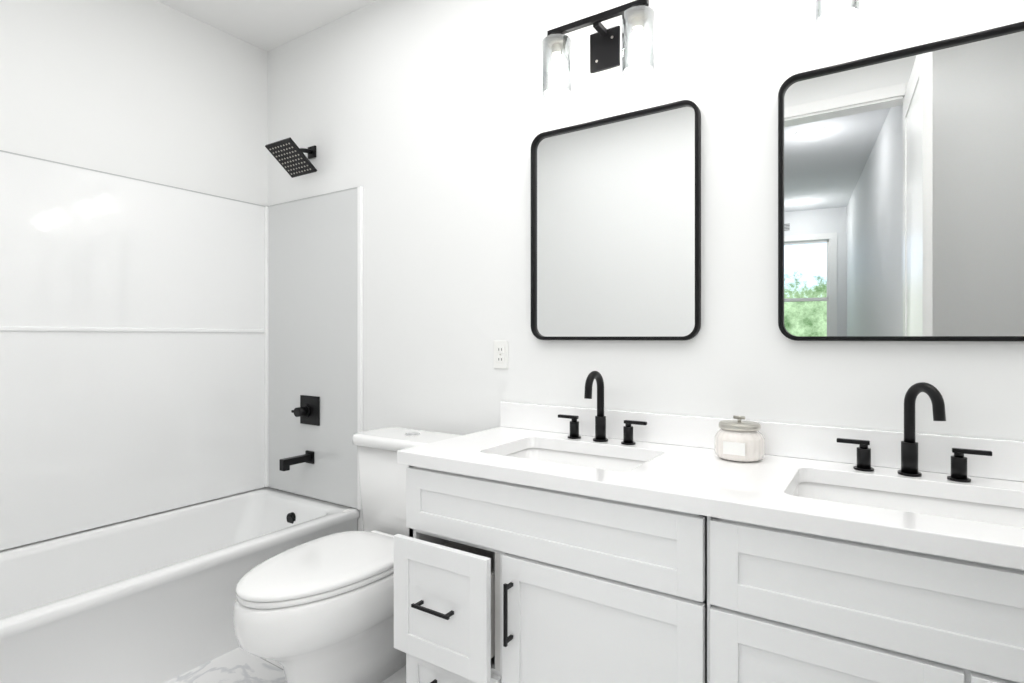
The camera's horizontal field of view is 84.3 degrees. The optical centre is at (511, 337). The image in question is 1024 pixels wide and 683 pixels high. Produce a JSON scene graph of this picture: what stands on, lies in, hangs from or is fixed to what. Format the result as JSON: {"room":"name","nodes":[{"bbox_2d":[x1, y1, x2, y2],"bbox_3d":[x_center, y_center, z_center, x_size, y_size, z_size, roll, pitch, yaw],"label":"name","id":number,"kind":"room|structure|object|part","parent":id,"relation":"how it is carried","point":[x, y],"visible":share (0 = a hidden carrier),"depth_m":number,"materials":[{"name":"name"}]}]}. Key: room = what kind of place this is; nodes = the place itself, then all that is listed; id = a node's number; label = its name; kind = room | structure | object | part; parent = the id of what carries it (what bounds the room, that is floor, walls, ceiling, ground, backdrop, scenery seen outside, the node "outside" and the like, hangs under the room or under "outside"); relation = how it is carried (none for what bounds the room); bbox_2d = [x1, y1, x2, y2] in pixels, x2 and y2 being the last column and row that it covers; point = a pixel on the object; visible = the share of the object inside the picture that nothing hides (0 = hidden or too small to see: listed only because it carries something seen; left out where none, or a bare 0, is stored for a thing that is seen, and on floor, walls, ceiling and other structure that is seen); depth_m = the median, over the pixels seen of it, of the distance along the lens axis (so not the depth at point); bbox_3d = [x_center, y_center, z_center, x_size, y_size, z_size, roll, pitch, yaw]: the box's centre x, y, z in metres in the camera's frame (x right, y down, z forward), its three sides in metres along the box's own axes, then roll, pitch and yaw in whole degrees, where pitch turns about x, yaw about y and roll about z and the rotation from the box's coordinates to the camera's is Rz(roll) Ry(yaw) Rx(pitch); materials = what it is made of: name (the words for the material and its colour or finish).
{"room":"bathroom","nodes":[
{"label":"bathroom","id":0,"kind":"room"},
{"bbox_2d":[0,0,267,550],"bbox_3d":[-1.980,-0.185,2.390,0.120,2.850,2.000,0,0,34],"label":"wall","id":1,"kind":"structure","parent":0,"point":[154,91],"depth_m":2.63,"materials":[{"name":"paint"}]},
{"bbox_2d":[0,150,362,550],"bbox_3d":[-1.599,0.051,2.144,0.787,1.571,1.990,0,0,34],"label":"tub surround","id":2,"kind":"structure","parent":1,"relation":"attached to","point":[163,347],"depth_m":2.71,"materials":[{"name":"plastic"}]},
{"bbox_2d":[279,450,313,470],"bbox_3d":[-1.099,0.629,2.887,0.064,0.072,0.170,0,0,34],"label":"tub spout","id":3,"kind":"object","parent":2,"relation":"attached to","point":[286,463],"visible":1,"depth_m":2.87,"materials":[{"name":"black metal"}]},
{"bbox_2d":[291,395,319,425],"bbox_3d":[-1.072,0.380,2.928,0.150,0.150,0.070,0,0,34],"label":"shower valve","id":4,"kind":"object","parent":2,"relation":"attached to","point":[307,411],"visible":1,"depth_m":2.93,"materials":[{"name":"black metal"}]},
{"bbox_2d":[156,0,376,51],"bbox_3d":[-0.429,-1.650,1.363,3.840,0.080,2.240,0,0,34],"label":"ceiling","id":5,"kind":"structure","parent":0,"point":[267,25],"depth_m":2.83,"materials":[{"name":"paint"}]},
{"bbox_2d":[165,647,405,682],"bbox_3d":[-0.429,1.270,1.363,3.840,0.060,2.240,0,0,34],"label":"floor","id":6,"kind":"structure","parent":0,"point":[238,665],"depth_m":2.10,"materials":[{"name":"stone"}]},
{"bbox_2d":[0,487,358,682],"bbox_3d":[-1.608,1.040,2.151,0.757,0.401,1.982,0,0,34],"label":"bathtub","id":7,"kind":"object","parent":6,"relation":"on","point":[149,599],"visible":0.73,"depth_m":2.19,"materials":[{"name":"ceramic"}]},
{"bbox_2d":[233,427,462,682],"bbox_3d":[-0.580,0.816,2.059,0.493,0.848,0.867,0,0,34],"label":"toilet","id":8,"kind":"object","parent":6,"relation":"on","point":[320,610],"visible":0.71,"depth_m":1.89,"materials":[{"name":"white ceramic"}]},
{"bbox_2d":[394,459,1023,682],"bbox_3d":[0.573,0.820,1.491,1.870,0.839,0.673,0,0,34],"label":"bathroom vanity","id":9,"kind":"object","parent":6,"relation":"on","point":[541,543],"depth_m":1.34,"materials":[{"name":"paint"}]},
{"bbox_3d":[-0.099,0.788,1.836,0.356,0.348,0.507,0,0,33],"label":"open drawer","id":10,"kind":"part","parent":9,"relation":"part of","materials":[{"name":"paint"}]},
{"bbox_2d":[397,427,1023,562],"bbox_3d":[0.594,0.380,1.522,1.910,0.040,0.599,0,0,34],"label":"countertop","id":11,"kind":"structure","parent":9,"relation":"on","point":[681,476],"depth_m":1.42,"materials":[{"name":"white stone"}]},
{"bbox_2d":[494,443,653,470],"bbox_3d":[0.188,0.468,1.788,0.564,0.161,0.399,0,0,34],"label":"sink","id":12,"kind":"object","parent":11,"relation":"in","point":[584,456],"depth_m":1.95,"materials":[{"name":"white ceramic"}]},
{"bbox_2d":[558,371,649,446],"bbox_3d":[0.284,0.236,1.933,0.332,0.245,0.137,0,0,34],"label":"faucet","id":13,"kind":"object","parent":11,"relation":"on","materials":[{"name":"black metal"}]},
{"bbox_2d":[715,415,764,461],"bbox_3d":[0.675,0.296,1.681,0.139,0.126,0.140,0,0,34],"label":"candle jar","id":14,"kind":"object","parent":11,"relation":"on","point":[739,440],"visible":0.98,"depth_m":1.63,"materials":[{"name":"glass"}]},
{"bbox_2d":[786,475,1023,526],"bbox_3d":[0.922,0.468,1.303,0.564,0.161,0.399,0,0,34],"label":"sink","id":15,"kind":"object","parent":11,"relation":"in","point":[954,503],"depth_m":1.44,"materials":[{"name":"white ceramic"}]},
{"bbox_2d":[834,382,993,482],"bbox_3d":[1.023,0.236,1.456,0.332,0.245,0.118,0,0,34],"label":"faucet","id":16,"kind":"object","parent":11,"relation":"on","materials":[{"name":"black metal"}]},
{"bbox_2d":[268,0,1023,530],"bbox_3d":[0.156,-0.185,2.247,3.840,2.850,0.120,0,0,34],"label":"wall","id":17,"kind":"structure","parent":0,"point":[422,122],"depth_m":2.20,"materials":[{"name":"paint"}]},
{"bbox_2d":[265,137,316,177],"bbox_3d":[-1.103,-0.920,2.881,0.200,0.160,0.212,0,0,34],"label":"shower head","id":18,"kind":"object","parent":17,"relation":"attached to","point":[291,158],"visible":1,"depth_m":2.86},
{"bbox_2d":[494,341,507,368],"bbox_3d":[-0.046,0.070,2.304,0.070,0.114,0.008,0,0,34],"label":"electrical outlet cover","id":19,"kind":"object","parent":17,"relation":"attached to","point":[500,354],"visible":1,"depth_m":2.30,"materials":[{"name":"plastic"}]},
{"bbox_2d":[542,0,654,99],"bbox_3d":[0.301,-1.008,1.995,0.418,0.236,0.138,0,0,34],"label":"light","id":20,"kind":"object","parent":17,"relation":"attached to","point":[638,32],"visible":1,"depth_m":2.02,"materials":[{"name":"glass"}]},
{"bbox_2d":[531,100,700,339],"bbox_3d":[0.347,-0.388,2.030,0.643,0.795,0.029,0,0,34],"label":"mirror","id":21,"kind":"object","parent":17,"relation":"attached to","point":[616,227],"visible":1,"depth_m":2.01,"materials":[{"name":"black metal"}]},
{"bbox_2d":[500,402,1023,482],"bbox_3d":[0.753,0.310,1.763,1.910,0.100,0.021,0,0,34],"label":"backsplash","id":22,"kind":"structure","parent":17,"relation":"attached to","point":[803,441],"depth_m":1.69,"materials":[{"name":"white stone"}]},
{"bbox_2d":[815,0,859,28],"bbox_3d":[1.044,-1.008,1.504,0.418,0.236,0.138,0,0,34],"label":"light","id":23,"kind":"object","parent":17,"relation":"attached to","point":[822,7],"visible":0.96,"depth_m":1.57,"materials":[{"name":"clear glass"}]},
{"bbox_2d":[778,21,1023,340],"bbox_3d":[1.080,-0.388,1.545,0.643,0.795,0.029,0,0,34],"label":"mirror","id":24,"kind":"object","parent":17,"relation":"attached to","point":[901,195],"visible":0.98,"depth_m":1.55,"materials":[{"name":"black metal"}]}
]}

